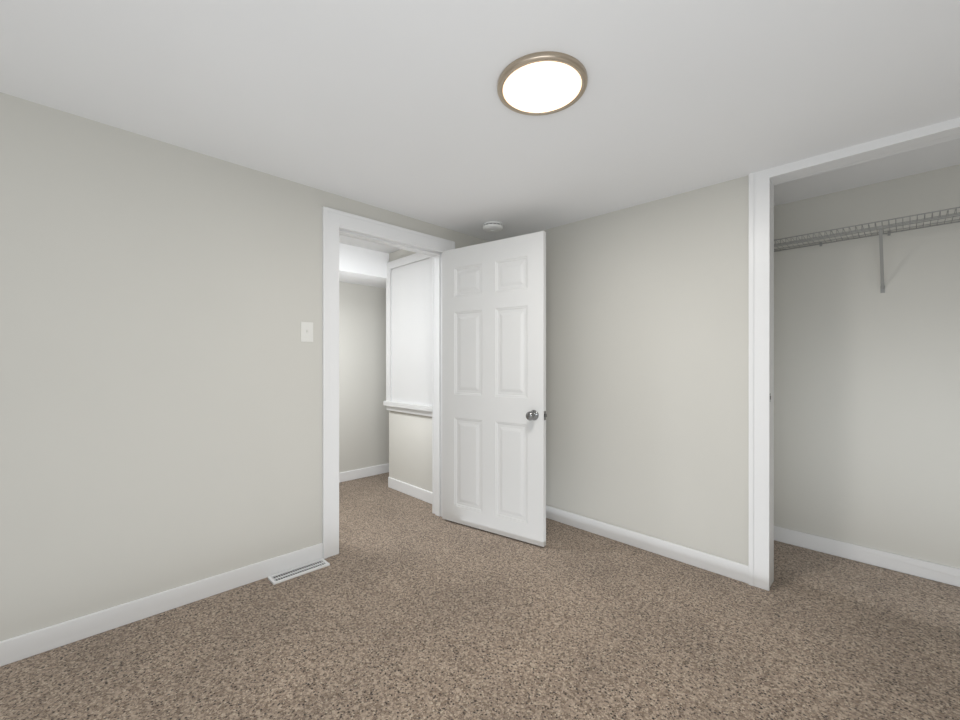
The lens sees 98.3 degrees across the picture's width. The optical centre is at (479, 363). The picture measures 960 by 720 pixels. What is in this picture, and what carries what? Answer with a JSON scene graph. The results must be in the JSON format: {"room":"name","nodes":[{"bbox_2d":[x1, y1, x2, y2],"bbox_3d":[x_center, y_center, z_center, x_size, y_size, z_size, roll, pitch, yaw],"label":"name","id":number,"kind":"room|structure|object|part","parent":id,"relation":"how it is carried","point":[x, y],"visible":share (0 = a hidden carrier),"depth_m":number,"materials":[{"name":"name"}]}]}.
{"room":"empty bedroom","nodes":[
{"label":"empty bedroom","id":0,"kind":"room"},
{"bbox_2d":[0,92,488,640],"bbox_3d":[-1.757,0.010,1.765,5.390,2.300,0.120,0,0,-44],"label":"wall","id":1,"kind":"structure","parent":0,"point":[160,392],"depth_m":1.90,"materials":[{"name":"paint"}]},
{"bbox_2d":[0,543,322,666],"bbox_3d":[-2.238,1.113,1.206,3.628,0.094,0.015,0,0,-44],"label":"baseboard","id":2,"kind":"structure","parent":1,"relation":"attached to","point":[26,645],"depth_m":1.89,"materials":[{"name":"white wood"}]},
{"bbox_2d":[301,322,312,341],"bbox_3d":[-1.001,-0.185,2.408,0.070,0.115,0.016,0,0,-44],"label":"light switch","id":3,"kind":"object","parent":1,"relation":"attached to","point":[306,331],"visible":1,"depth_m":2.41,"materials":[{"name":"white plastic"}]},
{"bbox_2d":[322,206,454,558],"bbox_3d":[-0.567,0.112,2.829,1.034,2.097,0.020,0,0,-44],"label":"door frame","id":4,"kind":"structure","parent":1,"relation":"attached to","point":[334,221],"depth_m":2.50,"materials":[{"name":"white wood"}]},
{"bbox_2d":[339,228,441,516],"bbox_3d":[-0.615,0.150,2.879,0.883,2.020,0.124,0,0,-44],"label":"door frame","id":5,"kind":"structure","parent":1,"relation":"in","point":[437,383],"depth_m":3.16,"materials":[{"name":"white wood"}]},
{"bbox_2d":[442,231,545,546],"bbox_3d":[0.069,0.157,2.855,0.830,1.982,0.183,0,0,35],"label":"door","id":6,"kind":"structure","parent":5,"relation":"attached to","point":[493,385],"depth_m":2.81,"materials":[{"name":"white wood"}]},
{"bbox_3d":[0.354,0.326,2.654,0.065,0.065,0.183,0,0,35],"label":"knob","id":7,"kind":"part","parent":6,"relation":"part of","materials":[{"name":"silver metal"}]},
{"bbox_2d":[339,282,386,472],"bbox_3d":[-2.351,0.060,3.197,6.540,2.200,0.120,0,0,-44],"label":"wall","id":8,"kind":"structure","parent":0,"point":[373,431],"depth_m":4.24,"materials":[{"name":"paint"}]},
{"bbox_2d":[339,463,388,482],"bbox_3d":[-1.804,1.113,3.639,4.900,0.094,0.012,0,0,-44],"label":"baseboard","id":9,"kind":"structure","parent":8,"relation":"attached to","point":[384,468],"depth_m":4.23,"materials":[{"name":"white wood"}]},
{"bbox_2d":[339,243,388,287],"bbox_3d":[-1.643,-0.922,3.474,4.900,0.235,0.472,0,0,-44],"label":"ceiling","id":10,"kind":"structure","parent":0,"point":[362,266],"depth_m":3.77,"materials":[{"name":"paint"}]},
{"bbox_2d":[387,249,431,491],"bbox_3d":[-0.364,0.060,3.802,0.550,2.200,0.850,0,0,-44],"label":"wall","id":11,"kind":"structure","parent":0,"point":[409,436],"depth_m":3.68,"materials":[{"name":"paint"}]},
{"bbox_2d":[388,477,406,487],"bbox_3d":[-0.299,1.113,4.465,1.592,0.094,0.015,0,0,-44],"label":"baseboard","id":12,"kind":"structure","parent":11,"relation":"attached to","point":[392,482],"depth_m":3.83,"materials":[{"name":"white wood"}]},
{"bbox_2d":[383,253,431,416],"bbox_3d":[-0.442,-0.258,3.739,0.450,1.385,0.872,0,0,-44],"label":"window","id":13,"kind":"structure","parent":11,"relation":"attached to","point":[409,334],"depth_m":3.65,"materials":[{"name":"white"}]},
{"bbox_2d":[0,472,959,719],"bbox_3d":[-0.479,1.190,1.279,6.540,0.060,5.480,0,0,-44],"label":"floor","id":14,"kind":"structure","parent":0,"point":[402,606],"depth_m":1.73,"materials":[{"name":"brown carpet"}]},
{"bbox_2d":[268,558,329,584],"bbox_3d":[-1.006,1.155,2.316,0.307,0.011,0.095,0,0,-44],"label":"floor vent","id":15,"kind":"object","parent":14,"relation":"in","point":[280,577],"visible":1,"depth_m":2.31,"materials":[{"name":"white metal"}]},
{"bbox_2d":[0,0,959,241],"bbox_3d":[-0.388,-1.084,0.362,5.270,0.232,3.920,0,0,-44],"label":"ceiling","id":16,"kind":"structure","parent":0,"point":[398,106],"depth_m":1.52,"materials":[{"name":"paint"}]},
{"bbox_2d":[482,221,502,231],"bbox_3d":[0.094,-1.000,3.040,0.151,0.043,0.151,0,0,-44],"label":"smoke detector","id":17,"kind":"object","parent":16,"relation":"attached to","point":[492,226],"visible":1,"depth_m":2.99,"materials":[{"name":"white plastic"}]},
{"bbox_2d":[497,51,587,115],"bbox_3d":[0.223,-1.001,1.504,0.322,0.026,0.322,0,0,-44],"label":"ceiling light","id":18,"kind":"object","parent":16,"relation":"in","point":[542,83],"visible":0.98,"depth_m":1.47,"materials":[{"name":"beige glass"}]},
{"bbox_2d":[539,175,748,565],"bbox_3d":[1.540,0.010,2.159,0.120,2.300,3.920,0,0,-44],"label":"wall","id":19,"kind":"structure","parent":0,"point":[647,367],"depth_m":2.54,"materials":[{"name":"paint"}]},
{"bbox_2d":[546,505,748,583],"bbox_3d":[0.772,1.113,2.852,0.015,0.094,1.855,0,0,-44],"label":"baseboard","id":20,"kind":"structure","parent":19,"relation":"attached to","point":[709,562],"depth_m":2.53,"materials":[{"name":"white wood"}]},
{"bbox_2d":[749,117,959,590],"bbox_3d":[2.030,0.059,1.645,0.144,2.201,1.634,0,0,-44],"label":"door frame","id":21,"kind":"structure","parent":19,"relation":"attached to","point":[949,135],"depth_m":2.14,"materials":[{"name":"white wood"}]},
{"bbox_2d":[339,138,959,252],"bbox_3d":[-0.479,-1.120,1.279,6.540,0.160,5.480,0,0,-44],"label":"ceiling","id":22,"kind":"structure","parent":0,"point":[925,159],"depth_m":2.28,"materials":[{"name":"paint"}]},
{"bbox_2d":[774,164,959,568],"bbox_3d":[2.333,0.060,1.969,0.750,2.200,2.140,0,0,-44],"label":"wall","id":23,"kind":"structure","parent":0,"point":[866,413],"depth_m":2.40,"materials":[{"name":"paint"}]},
{"bbox_2d":[774,526,959,586],"bbox_3d":[2.290,1.113,1.927,0.630,0.094,1.906,0,0,-44],"label":"baseboard","id":24,"kind":"structure","parent":23,"relation":"attached to","point":[950,575],"depth_m":2.39,"materials":[{"name":"white wood"}]},
{"bbox_2d":[774,207,959,292],"bbox_3d":[2.404,-0.579,2.039,0.311,0.347,1.900,0,0,-44],"label":"closet shelf","id":25,"kind":"object","parent":23,"relation":"attached to","point":[880,234],"visible":0.9,"depth_m":2.27,"materials":[{"name":"silver metal"}]}
]}

